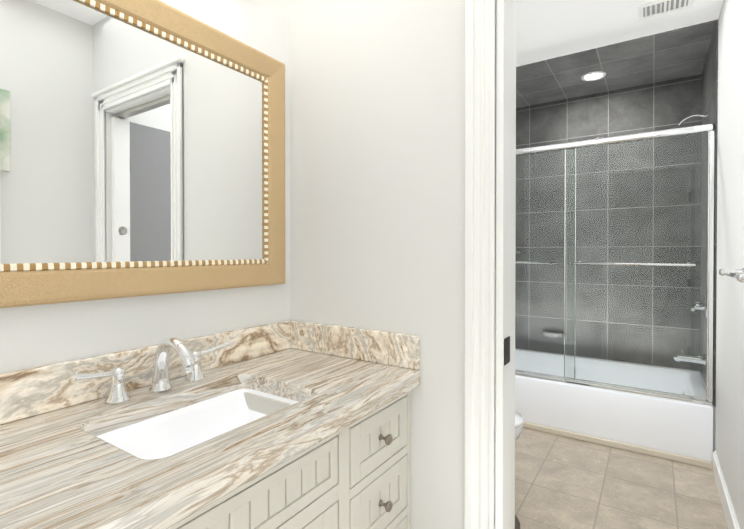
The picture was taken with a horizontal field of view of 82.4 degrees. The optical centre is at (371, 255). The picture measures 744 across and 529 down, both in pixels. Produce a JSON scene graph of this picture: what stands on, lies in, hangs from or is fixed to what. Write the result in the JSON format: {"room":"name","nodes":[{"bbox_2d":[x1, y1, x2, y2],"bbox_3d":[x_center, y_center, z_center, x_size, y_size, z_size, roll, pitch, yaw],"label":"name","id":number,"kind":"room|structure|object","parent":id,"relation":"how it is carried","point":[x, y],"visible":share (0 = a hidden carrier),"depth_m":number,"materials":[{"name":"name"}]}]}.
{"room":"bathroom","nodes":[
{"label":"bathroom","id":0,"kind":"room"},
{"bbox_2d":[0,0,289,373],"bbox_3d":[-1.072,-0.046,0.599,0.242,2.520,2.500,0,1,34],"label":"wall","id":1,"kind":"structure","parent":0,"point":[142,147],"depth_m":1.11,"materials":[{"name":"white paint"}]},
{"bbox_2d":[290,0,495,528],"bbox_3d":[-0.040,-0.054,1.483,0.985,2.520,0.115,0,1,34],"label":"wall","id":2,"kind":"structure","parent":0,"point":[377,164],"depth_m":1.34,"materials":[{"name":"white paint"}]},
{"bbox_2d":[0,320,419,424],"bbox_3d":[-0.514,0.297,0.786,0.543,0.102,1.569,0,1,34],"label":"backsplash","id":3,"kind":"structure","parent":2,"relation":"attached to","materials":[{"name":"beige stone"}]},
{"bbox_2d":[464,0,495,528],"bbox_3d":[0.602,0.155,0.969,0.843,2.110,0.034,0,1,34],"label":"trim","id":4,"kind":"structure","parent":2,"relation":"attached to","point":[480,207],"depth_m":1.17,"materials":[{"name":"white wood"}]},
{"bbox_2d":[495,0,515,528],"bbox_3d":[0.643,0.199,1.032,0.655,2.022,0.123,0,1,34],"label":"door frame","id":5,"kind":"structure","parent":2,"relation":"attached to","point":[505,257],"depth_m":1.16,"materials":[{"name":"white wood"}]},
{"bbox_2d":[504,336,509,364],"bbox_3d":[0.374,0.263,1.175,0.002,0.072,0.048,0,1,34],"label":"door jamb hinge","id":6,"kind":"object","parent":2,"relation":"attached to","point":[507,350],"visible":1,"depth_m":1.17,"materials":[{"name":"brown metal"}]},
{"bbox_2d":[515,348,700,374],"bbox_3d":[1.873,-0.071,3.529,1.910,2.520,0.120,0,1,34],"label":"wall","id":7,"kind":"structure","parent":0,"point":[616,361],"depth_m":3.40,"materials":[{"name":"white paint"}]},
{"bbox_2d":[515,74,701,370],"bbox_3d":[1.775,-0.244,3.515,1.520,2.173,0.008,0,1,34],"label":"wall tile","id":8,"kind":"structure","parent":7,"relation":"attached to","point":[667,104],"depth_m":3.40,"materials":[{"name":"grey tile"}]},
{"bbox_2d":[543,331,563,336],"bbox_3d":[1.544,0.673,3.626,0.180,0.030,0.075,0,1,34],"label":"dish","id":9,"kind":"object","parent":8,"relation":"attached to","point":[554,334],"depth_m":3.59,"materials":[{"name":"ceramic"}]},
{"bbox_2d":[516,0,723,66],"bbox_3d":[0.386,-1.362,1.276,1.910,0.100,5.500,0,1,34],"label":"ceiling","id":10,"kind":"structure","parent":0,"point":[547,29],"depth_m":2.42,"materials":[{"name":"white paint"}]},
{"bbox_2d":[516,20,715,107],"bbox_3d":[1.538,-1.324,3.149,1.504,0.008,0.850,0,1,34],"label":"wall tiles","id":11,"kind":"structure","parent":10,"relation":"attached to","point":[670,55],"depth_m":2.96,"materials":[{"name":"grey tile"}]},
{"bbox_2d":[581,71,605,80],"bbox_3d":[1.626,-1.315,3.118,0.164,0.008,0.164,0,1,34],"label":"recessed light","id":12,"kind":"object","parent":11,"relation":"attached to","point":[593,76],"visible":0.98,"depth_m":3.11,"materials":[{"name":"white"}]},
{"bbox_2d":[638,0,693,20],"bbox_3d":[1.550,-1.314,2.245,0.240,0.012,0.160,0,1,34],"label":"ceiling vent","id":13,"kind":"object","parent":10,"relation":"in","point":[654,9],"visible":0.98,"depth_m":2.25,"materials":[{"name":"white metal"}]},
{"bbox_2d":[515,427,727,528],"bbox_3d":[0.386,1.258,1.298,1.910,0.100,5.500,0,1,34],"label":"floor","id":14,"kind":"structure","parent":0,"point":[562,482],"depth_m":2.18,"materials":[{"name":"beige tile"}]},
{"bbox_2d":[152,384,419,528],"bbox_3d":[-0.509,0.805,0.794,0.548,0.814,1.557,0,1,34],"label":"bathroom vanity","id":15,"kind":"object","parent":14,"relation":"on","point":[357,475],"depth_m":1.00,"materials":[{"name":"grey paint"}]},
{"bbox_2d":[0,344,419,528],"bbox_3d":[-0.512,0.373,0.785,0.547,0.050,1.569,0,1,34],"label":"countertop","id":16,"kind":"structure","parent":15,"relation":"on","point":[56,472],"depth_m":0.79,"materials":[{"name":"beige stone"}]},
{"bbox_2d":[68,337,231,403],"bbox_3d":[-0.500,0.274,1.064,0.168,0.141,0.405,0,1,34],"label":"faucet","id":17,"kind":"object","parent":16,"relation":"on","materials":[{"name":"silver metal"}]},
{"bbox_2d":[96,384,299,459],"bbox_3d":[-0.372,0.467,0.981,0.350,0.165,0.497,0,1,34],"label":"sink","id":18,"kind":"object","parent":16,"relation":"in","point":[158,434],"depth_m":1.09,"materials":[{"name":"white ceramic"}]},
{"bbox_2d":[515,515,519,528],"bbox_3d":[0.341,1.195,1.832,0.485,0.016,0.760,0,1,34],"label":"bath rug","id":19,"kind":"object","parent":14,"relation":"on","point":[517,524],"visible":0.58,"depth_m":1.88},
{"bbox_2d":[515,411,523,440],"bbox_3d":[0.415,0.808,2.199,0.715,0.785,0.430,0,1,34],"label":"toilet","id":20,"kind":"object","parent":14,"relation":"on","point":[519,420],"visible":0.08,"depth_m":1.99,"materials":[{"name":"white ceramic"}]},
{"bbox_2d":[515,349,712,460],"bbox_3d":[1.537,1.020,3.167,1.500,0.345,0.850,0,1,34],"label":"bathtub","id":21,"kind":"object","parent":14,"relation":"on","point":[684,428],"visible":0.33,"depth_m":2.76,"materials":[{"name":"white ceramic"}]},
{"bbox_2d":[515,123,714,405],"bbox_3d":[1.323,0.047,2.836,1.500,1.604,0.131,0,1,34],"label":"shower door","id":22,"kind":"structure","parent":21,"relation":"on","point":[660,134],"depth_m":2.63,"materials":[{"name":"clear glass"}]},
{"bbox_2d":[523,421,711,468],"bbox_3d":[1.296,1.176,2.798,1.488,0.038,0.027,0,1,34],"label":"wall strip","id":23,"kind":"object","parent":14,"relation":"on","point":[640,449],"visible":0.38,"depth_m":2.62,"materials":[{"name":"beige"}]},
{"bbox_2d":[701,0,743,528],"bbox_3d":[1.760,-0.057,1.876,0.270,2.520,2.760,0,1,34],"label":"wall","id":24,"kind":"structure","parent":0,"point":[728,428],"depth_m":1.95,"materials":[{"name":"white paint"}]},
{"bbox_2d":[700,19,717,406],"bbox_3d":[2.168,-0.238,2.740,0.008,2.173,0.850,0,1,34],"label":"wall tile","id":25,"kind":"structure","parent":24,"relation":"attached to","point":[710,89],"depth_m":2.73,"materials":[{"name":"grey tile"}]},
{"bbox_2d":[670,112,707,136],"bbox_3d":[2.085,-0.863,2.817,0.224,0.140,0.090,0,1,34],"label":"shower head","id":26,"kind":"object","parent":25,"relation":"attached to","point":[689,117],"visible":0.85,"depth_m":2.80},
{"bbox_2d":[673,350,705,364],"bbox_3d":[2.105,0.673,2.817,0.172,0.086,0.072,0,1,34],"label":"tub spout","id":27,"kind":"object","parent":25,"relation":"attached to","point":[702,358],"depth_m":2.80,"materials":[{"name":"silver metal"}]},
{"bbox_2d":[691,292,706,318],"bbox_3d":[2.134,0.325,2.780,0.087,0.180,0.206,0,1,34],"label":"shower valve","id":28,"kind":"object","parent":25,"relation":"attached to","point":[701,307],"depth_m":2.75,"materials":[{"name":"silver metal"}]},
{"bbox_2d":[712,451,739,528],"bbox_3d":[1.432,1.149,1.650,0.016,0.112,1.735,0,1,34],"label":"baseboard","id":29,"kind":"structure","parent":24,"relation":"attached to","point":[728,509],"depth_m":2.00,"materials":[{"name":"white wood"}]},
{"bbox_2d":[719,268,743,282],"bbox_3d":[1.260,0.066,1.443,0.083,0.052,0.477,0,1,34],"label":"towel bar","id":30,"kind":"object","parent":24,"relation":"attached to","point":[738,275],"visible":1,"depth_m":1.52,"materials":[{"name":"silver metal"}]}
]}

